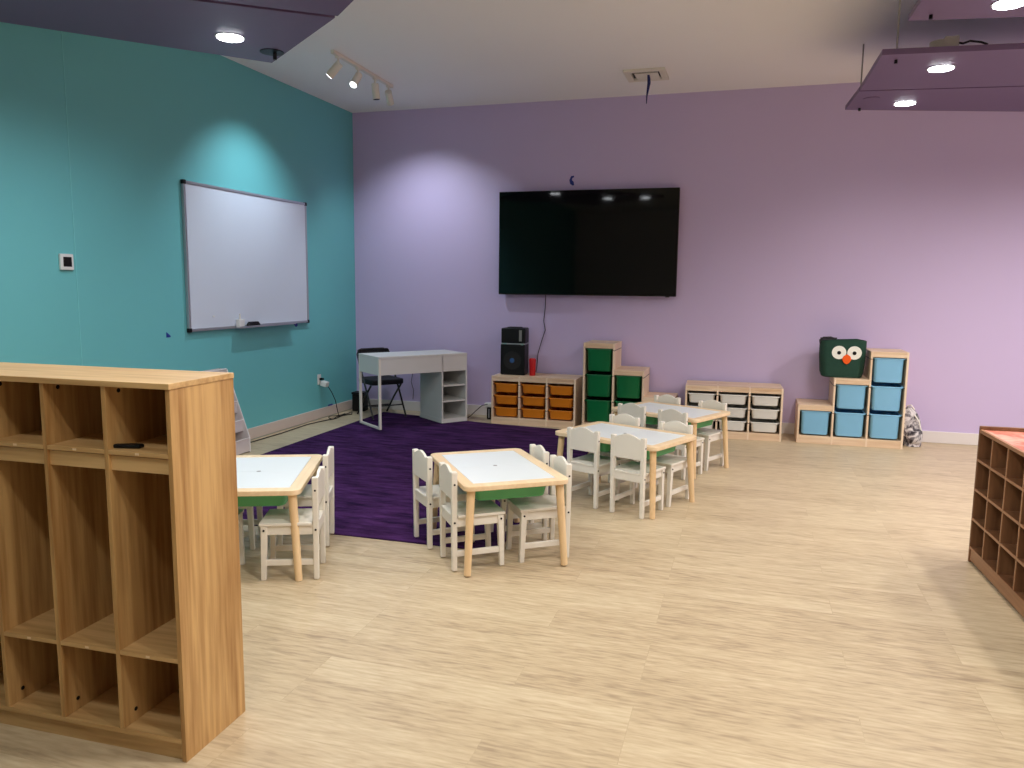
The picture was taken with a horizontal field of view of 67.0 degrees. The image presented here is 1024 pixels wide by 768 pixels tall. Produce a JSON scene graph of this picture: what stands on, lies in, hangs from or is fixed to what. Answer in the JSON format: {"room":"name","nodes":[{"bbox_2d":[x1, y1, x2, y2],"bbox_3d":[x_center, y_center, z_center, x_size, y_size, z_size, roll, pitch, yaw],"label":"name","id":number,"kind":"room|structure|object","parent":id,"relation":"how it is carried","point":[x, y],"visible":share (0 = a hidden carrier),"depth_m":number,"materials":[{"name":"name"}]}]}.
{"room":"children's room","nodes":[
{"label":"children's room","id":0,"kind":"room"},
{"bbox_2d":[0,22,356,439],"bbox_3d":[-3.716,-0.696,3.346,0.100,3.454,12.350,3,8,17],"label":"wall","id":1,"kind":"structure","parent":0,"point":[143,119],"depth_m":6.02,"materials":[{"name":"teal paint"}]},
{"bbox_2d":[58,254,73,269],"bbox_3d":[-3.055,-0.837,5.304,0.024,0.110,0.106,3,8,17],"label":"thermostat","id":2,"kind":"object","parent":1,"relation":"attached to","point":[66,262],"visible":1,"depth_m":5.29,"materials":[{"name":"white plastic"}]},
{"bbox_2d":[180,179,309,332],"bbox_3d":[-2.409,-1.162,7.279,0.086,1.256,1.866,3,8,17],"label":"whiteboard","id":3,"kind":"object","parent":1,"relation":"attached to","point":[246,253],"visible":1,"depth_m":7.12,"materials":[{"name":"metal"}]},
{"bbox_2d":[236,314,244,327],"bbox_3d":[-2.486,-0.582,7.081,0.040,0.125,0.080,3,8,17],"label":"holder","id":4,"kind":"object","parent":3,"relation":"on","point":[240,322],"visible":0.94,"depth_m":7.05,"materials":[{"name":"white plastic"}]},
{"bbox_2d":[236,319,244,327],"bbox_3d":[-2.486,-0.557,7.084,0.040,0.075,0.080,3,8,17],"label":"cup","id":5,"kind":"object","parent":4,"relation":"on","point":[239,322],"depth_m":7.05,"materials":[{"name":"white plastic"}]},
{"bbox_2d":[247,321,259,325],"bbox_3d":[-2.427,-0.564,7.265,0.035,0.045,0.170,3,8,17],"label":"eraser","id":6,"kind":"object","parent":3,"relation":"on","point":[252,323],"visible":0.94,"depth_m":7.24,"materials":[{"name":"black plastic"}]},
{"bbox_2d":[235,322,295,328],"bbox_3d":[-2.366,-0.568,7.472,0.058,0.018,0.910,3,8,17],"label":"tray","id":7,"kind":"object","parent":3,"relation":"on","point":[262,324],"depth_m":7.48,"materials":[{"name":"metal"}]},
{"bbox_2d":[248,400,351,439],"bbox_3d":[-3.680,0.960,3.535,0.014,0.109,12.336,3,8,17],"label":"baseboard","id":8,"kind":"structure","parent":1,"relation":"attached to","point":[258,431],"depth_m":8.14,"materials":[{"name":"grey paint"}]},
{"bbox_2d":[317,374,320,384],"bbox_3d":[-2.127,-0.051,8.539,0.008,0.114,0.070,3,8,17],"label":"wall outlet","id":9,"kind":"object","parent":1,"relation":"attached to","point":[318,375],"visible":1,"depth_m":8.52,"materials":[{"name":"white plastic"}]},
{"bbox_2d":[0,408,1023,767],"bbox_3d":[1.097,1.301,2.118,10.200,0.100,12.550,3,8,17],"label":"floor","id":10,"kind":"structure","parent":0,"point":[812,605],"depth_m":3.33,"materials":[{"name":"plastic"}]},
{"bbox_2d":[0,362,244,762],"bbox_3d":[-1.542,0.551,2.652,1.182,1.200,0.316,3,8,15],"label":"locker","id":11,"kind":"object","parent":10,"relation":"on","point":[121,606],"visible":1,"depth_m":2.54,"materials":[{"name":"brown wood"}]},
{"bbox_2d":[0,430,42,448],"bbox_3d":[-1.538,0.175,2.603,0.216,0.014,0.301,3,8,15],"label":"shelf","id":12,"kind":"object","parent":11,"relation":"attached to","point":[12,439],"depth_m":2.51,"materials":[{"name":"brown wood"}]},
{"bbox_2d":[4,608,56,643],"bbox_3d":[-1.544,0.817,2.686,0.216,0.014,0.301,3,8,15],"label":"shelf","id":13,"kind":"object","parent":11,"relation":"attached to","point":[39,625],"depth_m":2.60,"materials":[{"name":"brown wood"}]},
{"bbox_2d":[47,432,103,453],"bbox_3d":[-1.314,0.185,2.542,0.216,0.014,0.301,3,8,15],"label":"shelf","id":14,"kind":"object","parent":11,"relation":"attached to","point":[79,442],"depth_m":2.44,"materials":[{"name":"brown wood"}]},
{"bbox_2d":[61,613,115,653],"bbox_3d":[-1.321,0.827,2.625,0.216,0.014,0.301,3,8,15],"label":"shelf","id":15,"kind":"object","parent":11,"relation":"attached to","point":[98,633],"depth_m":2.54,"materials":[{"name":"brown wood"}]},
{"bbox_2d":[0,672,181,743],"bbox_3d":[-1.546,1.081,2.720,1.142,0.016,0.301,3,8,15],"label":"shelf","id":16,"kind":"object","parent":11,"relation":"attached to","point":[160,721],"depth_m":2.58,"materials":[{"name":"brown wood"}]},
{"bbox_2d":[113,443,143,448],"bbox_3d":[-1.187,0.191,2.397,0.089,0.012,0.032,1,7,0],"label":"case","id":17,"kind":"object","parent":11,"relation":"on","point":[118,445],"visible":1,"depth_m":2.38,"materials":[{"name":"plastic"}]},
{"bbox_2d":[108,435,167,458],"bbox_3d":[-1.091,0.195,2.482,0.216,0.014,0.301,3,8,15],"label":"shelf","id":18,"kind":"object","parent":11,"relation":"attached to","point":[155,446],"depth_m":2.37,"materials":[{"name":"brown wood"}]},
{"bbox_2d":[120,617,177,663],"bbox_3d":[-1.097,0.837,2.564,0.216,0.014,0.301,3,8,15],"label":"shelf","id":19,"kind":"object","parent":11,"relation":"attached to","point":[158,642],"depth_m":2.49,"materials":[{"name":"brown wood"}]},
{"bbox_2d":[205,368,250,454],"bbox_3d":[-2.607,0.289,6.411,0.307,0.740,0.984,3,8,17],"label":"display rack","id":20,"kind":"object","parent":10,"relation":"on","point":[242,437],"visible":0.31,"depth_m":6.85,"materials":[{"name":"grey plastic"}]},
{"bbox_2d":[238,509,244,564],"bbox_3d":[-1.563,0.708,3.985,0.296,0.548,0.260,0,7,-6],"label":"child chair","id":21,"kind":"object","parent":10,"relation":"on","point":[240,511],"visible":0.07,"depth_m":4.11,"materials":[{"name":"white paint"}]},
{"bbox_2d":[238,506,262,549],"bbox_3d":[-1.608,0.649,4.439,0.296,0.548,0.260,0,7,-6],"label":"child chair","id":22,"kind":"object","parent":10,"relation":"on","point":[250,521],"visible":0.15,"depth_m":4.36,"materials":[{"name":"white paint"}]},
{"bbox_2d":[236,454,321,581],"bbox_3d":[-1.386,0.712,4.256,0.580,0.476,0.830,0,7,-6],"label":"table","id":23,"kind":"object","parent":10,"relation":"on","point":[262,480],"visible":0.44,"depth_m":4.02,"materials":[{"name":"beige wood"}]},
{"bbox_2d":[238,496,287,506],"bbox_3d":[-1.368,0.568,4.072,0.420,0.083,0.296,0,7,-6],"label":"tray","id":24,"kind":"object","parent":23,"relation":"on","point":[243,501],"depth_m":3.94,"materials":[{"name":"green plastic"}]},
{"bbox_2d":[259,466,325,580],"bbox_3d":[-1.133,0.708,4.016,0.296,0.548,0.260,0,7,-6],"label":"child chair","id":25,"kind":"object","parent":10,"relation":"on","point":[275,522],"visible":0.97,"depth_m":3.92,"materials":[{"name":"white paint"}]},
{"bbox_2d":[251,412,351,442],"bbox_3d":[-2.181,0.449,8.050,0.096,0.011,2.102,3,8,19],"label":"cable","id":26,"kind":"object","parent":10,"relation":"on","point":[351,412],"visible":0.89,"depth_m":8.02,"materials":[{"name":"black plastic"}]},
{"bbox_2d":[277,446,334,545],"bbox_3d":[-1.194,0.640,4.489,0.296,0.548,0.260,0,7,-6],"label":"child chair","id":27,"kind":"object","parent":10,"relation":"on","point":[305,498],"visible":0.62,"depth_m":4.40,"materials":[{"name":"white paint"}]},
{"bbox_2d":[319,378,350,415],"bbox_3d":[-1.951,0.139,8.732,0.133,0.454,0.483,5,9,32],"label":"plug adapter","id":28,"kind":"object","parent":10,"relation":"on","point":[323,383],"visible":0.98,"depth_m":8.54,"materials":[{"name":"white plastic"}]},
{"bbox_2d":[351,391,367,410],"bbox_3d":[-1.798,0.202,9.165,0.160,0.225,0.150,2,7,11],"label":"case","id":29,"kind":"object","parent":10,"relation":"on","point":[355,395],"visible":0.82,"depth_m":9.10,"materials":[{"name":"plastic"}]},
{"bbox_2d":[356,347,406,419],"bbox_3d":[-1.491,-0.018,8.786,0.422,0.764,0.477,-4,9,-34],"label":"folding chair","id":30,"kind":"object","parent":10,"relation":"on","point":[385,379],"visible":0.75,"depth_m":8.75,"materials":[{"name":"black metal"}]},
{"bbox_2d":[243,412,588,548],"bbox_3d":[-0.801,0.639,6.696,2.730,0.006,4.150,3,8,17],"label":"rug","id":31,"kind":"object","parent":10,"relation":"on","point":[373,468],"visible":0.53,"depth_m":6.73,"materials":[{"name":"purple carpet"}]},
{"bbox_2d":[359,350,466,429],"bbox_3d":[-1.065,0.039,8.381,1.050,0.750,0.500,-5,9,-35],"label":"desk","id":32,"kind":"object","parent":31,"relation":"on","point":[443,373],"visible":1,"depth_m":8.36,"materials":[{"name":"white wood"}]},
{"bbox_2d":[443,379,464,386],"bbox_3d":[-0.762,-0.012,8.582,0.281,0.016,0.474,-5,9,-35],"label":"shelf","id":33,"kind":"object","parent":32,"relation":"attached to","point":[446,382],"depth_m":8.53,"materials":[{"name":"white wood"}]},
{"bbox_2d":[443,394,464,401],"bbox_3d":[-0.764,0.157,8.604,0.281,0.016,0.474,-5,9,-35],"label":"shelf","id":34,"kind":"object","parent":32,"relation":"attached to","point":[446,397],"depth_m":8.53,"materials":[{"name":"white wood"}]},
{"bbox_2d":[412,449,474,548],"bbox_3d":[-0.400,0.644,4.523,0.296,0.548,0.260,-3,8,-26],"label":"child chair","id":35,"kind":"object","parent":31,"relation":"on","point":[428,495],"visible":0.74,"depth_m":4.43,"materials":[{"name":"white paint"}]},
{"bbox_2d":[430,448,567,576],"bbox_3d":[-0.098,0.697,4.420,0.580,0.476,0.830,-2,8,-18],"label":"table","id":36,"kind":"object","parent":31,"relation":"on","point":[493,474],"visible":0.94,"depth_m":4.14,"materials":[{"name":"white wood"}]},
{"bbox_2d":[475,486,545,500],"bbox_3d":[-0.044,0.553,4.243,0.420,0.083,0.296,-2,8,-18],"label":"tray","id":37,"kind":"object","parent":36,"relation":"on","point":[530,491],"depth_m":4.11,"materials":[{"name":"green plastic"}]},
{"bbox_2d":[439,462,504,570],"bbox_3d":[-0.218,0.690,4.176,0.296,0.548,0.260,-2,8,-20],"label":"child chair","id":38,"kind":"object","parent":10,"relation":"on","point":[487,512],"visible":0.97,"depth_m":4.11,"materials":[{"name":"white paint"}]},
{"bbox_2d":[487,407,490,418],"bbox_3d":[-0.228,0.325,8.687,0.090,0.135,0.102,2,7,11],"label":"power adapter","id":39,"kind":"object","parent":10,"relation":"on","point":[488,408],"visible":0.51,"depth_m":8.64,"materials":[{"name":"black plastic"}]},
{"bbox_2d":[484,402,490,406],"bbox_3d":[-0.242,0.234,8.680,0.130,0.045,0.080,3,8,17],"label":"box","id":40,"kind":"object","parent":39,"relation":"on","point":[488,403],"visible":0.52,"depth_m":8.65,"materials":[{"name":"plastic"}]},
{"bbox_2d":[491,444,548,542],"bbox_3d":[0.036,0.642,4.617,0.296,0.548,0.260,-2,8,-18],"label":"child chair","id":41,"kind":"object","parent":10,"relation":"on","point":[537,451],"visible":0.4,"depth_m":4.56,"materials":[{"name":"white paint"}]},
{"bbox_2d":[491,373,582,427],"bbox_3d":[0.284,0.164,8.465,0.930,0.520,0.440,3,8,17],"label":"storage unit","id":42,"kind":"object","parent":10,"relation":"on","point":[541,399],"visible":0.95,"depth_m":8.30,"materials":[{"name":"brown wood"}]},
{"bbox_2d":[501,326,528,374],"bbox_3d":[0.038,-0.368,8.506,0.279,0.520,0.224,3,8,17],"label":"speaker","id":43,"kind":"object","parent":42,"relation":"on","point":[515,340],"visible":1,"depth_m":8.41},
{"bbox_2d":[529,358,535,375],"bbox_3d":[0.223,-0.186,8.401,0.076,0.188,0.076,3,8,17],"label":"tumbler","id":44,"kind":"object","parent":42,"relation":"on","point":[532,361],"visible":1,"depth_m":8.37,"materials":[{"name":"red plastic"}]},
{"bbox_2d":[506,455,571,562],"bbox_3d":[0.146,0.681,4.324,0.296,0.548,0.260,-2,8,-18],"label":"child chair","id":45,"kind":"object","parent":10,"relation":"on","point":[544,506],"visible":0.88,"depth_m":4.26,"materials":[{"name":"white paint"}]},
{"bbox_2d":[567,427,620,508],"bbox_3d":[0.569,0.550,5.377,0.260,0.548,0.296,7,10,40],"label":"child chair","id":46,"kind":"object","parent":10,"relation":"on","point":[579,438],"visible":0.79,"depth_m":5.27,"materials":[{"name":"white paint"}]},
{"bbox_2d":[588,413,639,488],"bbox_3d":[0.756,0.506,5.732,0.260,0.548,0.296,7,10,40],"label":"child chair","id":47,"kind":"object","parent":10,"relation":"on","point":[626,419],"visible":0.31,"depth_m":5.78,"materials":[{"name":"white paint"}]},
{"bbox_2d":[555,421,695,518],"bbox_3d":[0.789,0.580,5.448,0.830,0.476,0.580,7,10,40],"label":"table","id":48,"kind":"object","parent":10,"relation":"on","point":[659,442],"visible":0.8,"depth_m":5.36,"materials":[{"name":"beige wood"}]},
{"bbox_2d":[600,443,610,451],"bbox_3d":[0.666,0.400,5.534,0.296,0.083,0.420,7,10,40],"label":"tray","id":49,"kind":"object","parent":48,"relation":"on","point":[603,447],"depth_m":5.32,"materials":[{"name":"green plastic"}]},
{"bbox_2d":[646,446,675,458],"bbox_3d":[0.916,0.430,5.321,0.296,0.083,0.420,7,10,40],"label":"tray","id":50,"kind":"object","parent":48,"relation":"on","point":[668,450],"depth_m":5.24,"materials":[{"name":"green plastic"}]},
{"bbox_2d":[582,340,677,424],"bbox_3d":[1.249,0.021,8.121,0.940,0.910,0.440,3,8,17],"label":"storage unit","id":51,"kind":"object","parent":10,"relation":"on","point":[607,383],"visible":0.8,"depth_m":8.02,"materials":[{"name":"green plastic"}]},
{"bbox_2d":[618,403,645,464],"bbox_3d":[1.065,0.414,6.473,0.260,0.548,0.296,7,10,40],"label":"child chair","id":52,"kind":"object","parent":10,"relation":"on","point":[632,409],"visible":0.26,"depth_m":6.31,"materials":[{"name":"white paint"}]},
{"bbox_2d":[610,433,665,518],"bbox_3d":[0.838,0.581,5.155,0.260,0.548,0.296,6,9,38],"label":"child chair","id":53,"kind":"object","parent":10,"relation":"on","point":[628,446],"visible":0.98,"depth_m":5.06,"materials":[{"name":"white paint"}]},
{"bbox_2d":[640,394,680,428],"bbox_3d":[1.283,0.376,6.784,0.260,0.548,0.296,7,10,43],"label":"child chair","id":54,"kind":"object","parent":10,"relation":"on","point":[666,398],"visible":0.3,"depth_m":6.83,"materials":[{"name":"white paint"}]},
{"bbox_2d":[638,421,692,506],"bbox_3d":[1.079,0.547,5.440,0.260,0.548,0.296,7,10,40],"label":"child chair","id":55,"kind":"object","parent":10,"relation":"on","point":[673,463],"visible":0.59,"depth_m":5.42,"materials":[{"name":"white paint"}]},
{"bbox_2d":[611,401,729,478],"bbox_3d":[1.320,0.450,6.502,0.830,0.476,0.580,7,10,43],"label":"table","id":56,"kind":"object","parent":10,"relation":"on","point":[698,417],"visible":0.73,"depth_m":6.39,"materials":[{"name":"beige wood"}]},
{"bbox_2d":[646,416,657,424],"bbox_3d":[1.201,0.269,6.592,0.296,0.083,0.420,7,10,43],"label":"tray","id":57,"kind":"object","parent":56,"relation":"on","point":[649,420],"depth_m":6.38,"materials":[{"name":"green plastic"}]},
{"bbox_2d":[688,419,712,427],"bbox_3d":[1.442,0.300,6.369,0.296,0.083,0.420,7,10,43],"label":"tray","id":58,"kind":"object","parent":56,"relation":"on","point":[706,423],"depth_m":6.30,"materials":[{"name":"green plastic"}]},
{"bbox_2d":[658,409,704,479],"bbox_3d":[1.346,0.455,6.176,0.260,0.548,0.296,7,10,43],"label":"child chair","id":59,"kind":"object","parent":10,"relation":"on","point":[668,415],"visible":0.48,"depth_m":6.07,"materials":[{"name":"white paint"}]},
{"bbox_2d":[681,400,726,470],"bbox_3d":[1.605,0.418,6.483,0.260,0.548,0.296,7,10,43],"label":"child chair","id":60,"kind":"object","parent":10,"relation":"on","point":[710,435],"visible":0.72,"depth_m":6.46,"materials":[{"name":"white paint"}]},
{"bbox_2d":[685,380,783,441],"bbox_3d":[2.238,0.262,7.859,0.930,0.520,0.440,3,8,15],"label":"storage unit","id":61,"kind":"object","parent":10,"relation":"on","point":[755,409],"visible":0.68,"depth_m":7.66,"materials":[{"name":"brown wood"}]},
{"bbox_2d":[794,348,909,448],"bbox_3d":[3.290,0.114,7.558,0.940,0.910,0.440,3,8,17],"label":"storage unit","id":62,"kind":"object","parent":10,"relation":"on","point":[868,410],"visible":0.96,"depth_m":7.37,"materials":[{"name":"brown wood"}]},
{"bbox_2d":[819,336,866,377],"bbox_3d":[3.191,-0.267,7.499,0.429,0.393,0.242,3,8,17],"label":"basket","id":63,"kind":"object","parent":62,"relation":"on","point":[840,358],"visible":1,"depth_m":7.40,"materials":[{"name":"green fabric"}]},
{"bbox_2d":[903,405,922,446],"bbox_3d":[3.829,0.393,7.416,0.198,0.396,0.203,4,8,22],"label":"backpack","id":64,"kind":"object","parent":10,"relation":"on","point":[912,437],"visible":0.86,"depth_m":7.36,"materials":[{"name":"grey fabric"}]},
{"bbox_2d":[968,426,1023,616],"bbox_3d":[2.541,0.709,3.447,0.422,0.764,1.576,2,8,14],"label":"cubby shelf","id":65,"kind":"object","parent":10,"relation":"on","point":[996,542],"visible":1,"depth_m":3.97,"materials":[{"name":"brown wood"}]},
{"bbox_2d":[221,0,1023,112],"bbox_3d":[1.132,-2.224,1.665,10.200,0.100,12.550,3,8,17],"label":"ceiling","id":66,"kind":"structure","parent":0,"point":[433,53],"depth_m":6.36,"materials":[{"name":"paint"}]},
{"bbox_2d":[0,0,352,62],"bbox_3d":[-1.749,-2.199,3.772,1.834,0.544,2.247,-4,9,-30],"label":"ceiling panel","id":67,"kind":"object","parent":66,"relation":"hanging from","point":[258,30],"visible":1,"depth_m":4.36,"materials":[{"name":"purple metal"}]},
{"bbox_2d":[215,32,244,41],"bbox_3d":[-1.691,-2.076,4.640,0.174,0.009,0.174,3,8,17],"label":"recessed light","id":68,"kind":"object","parent":67,"relation":"attached to","point":[220,36],"depth_m":4.62,"materials":[{"name":"grey metal"}]},
{"bbox_2d":[326,50,393,105],"bbox_3d":[-1.386,-2.790,7.152,0.154,0.227,1.235,3,8,15],"label":"track light","id":69,"kind":"object","parent":66,"relation":"attached to","point":[335,68],"visible":1,"depth_m":6.98,"materials":[{"name":"white paint"}]},
{"bbox_2d":[623,67,668,82],"bbox_3d":[1.248,-2.872,7.190,0.380,0.022,0.380,3,8,17],"label":"ceiling vent","id":70,"kind":"object","parent":66,"relation":"in","point":[658,73],"visible":0.96,"depth_m":7.14,"materials":[{"name":"white metal"}]},
{"bbox_2d":[646,75,650,103],"bbox_3d":[1.262,-2.728,7.161,0.038,0.256,0.004,3,8,17],"label":"ribbon","id":71,"kind":"object","parent":70,"relation":"hanging from","point":[648,76],"visible":1,"depth_m":7.15,"materials":[{"name":"fabric"}]},
{"bbox_2d":[845,0,1023,111],"bbox_3d":[3.520,-2.393,5.602,1.915,0.521,2.162,3,8,17],"label":"ceiling panel","id":72,"kind":"object","parent":66,"relation":"hanging from","point":[945,75],"visible":1,"depth_m":5.42,"materials":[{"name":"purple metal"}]},
{"bbox_2d":[893,100,916,105],"bbox_3d":[3.110,-2.222,6.124,0.173,0.004,0.173,4,8,22],"label":"recessed light","id":73,"kind":"object","parent":72,"relation":"attached to","point":[895,102],"depth_m":6.10,"materials":[{"name":"grey metal"}]},
{"bbox_2d":[926,64,955,71],"bbox_3d":[2.852,-2.099,5.143,0.173,0.004,0.173,4,8,22],"label":"recessed light","id":74,"kind":"object","parent":72,"relation":"attached to","point":[929,67],"depth_m":5.12,"materials":[{"name":"grey metal"}]},
{"bbox_2d":[908,0,1023,20],"bbox_3d":[2.973,-2.149,3.658,1.964,0.521,0.931,2,7,9],"label":"ceiling panel","id":75,"kind":"object","parent":66,"relation":"hanging from","point":[922,9],"visible":1,"depth_m":4.07,"materials":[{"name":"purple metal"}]},
{"bbox_2d":[990,0,1023,9],"bbox_3d":[2.551,-1.947,3.964,0.174,0.009,0.174,3,8,17],"label":"recessed light","id":76,"kind":"object","parent":75,"relation":"attached to","point":[994,4],"depth_m":3.97,"materials":[{"name":"grey metal"}]},
{"bbox_2d":[352,82,1023,433],"bbox_3d":[2.929,-1.203,7.800,10.200,3.454,0.100,3,8,17],"label":"wall","id":77,"kind":"structure","parent":0,"point":[804,218],"depth_m":7.90,"materials":[{"name":"purple paint"}]},
{"bbox_2d":[536,295,545,369],"bbox_3d":[0.321,-0.565,8.615,0.108,0.871,0.013,3,8,17],"label":"cable","id":78,"kind":"object","parent":77,"relation":"attached to","point":[545,295],"visible":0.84,"depth_m":8.60,"materials":[{"name":"black plastic"}]},
{"bbox_2d":[499,187,679,296],"bbox_3d":[0.798,-1.507,8.309,1.940,1.121,0.100,3,8,17],"label":"television","id":79,"kind":"object","parent":77,"relation":"attached to","point":[598,242],"visible":1,"depth_m":8.25,"materials":[{"name":"black plastic"}]},
{"bbox_2d":[368,399,978,445],"bbox_3d":[2.897,0.459,7.958,10.000,0.115,0.014,3,8,17],"label":"baseboard","id":80,"kind":"structure","parent":77,"relation":"attached to","point":[787,428],"depth_m":7.95,"materials":[{"name":"white paint"}]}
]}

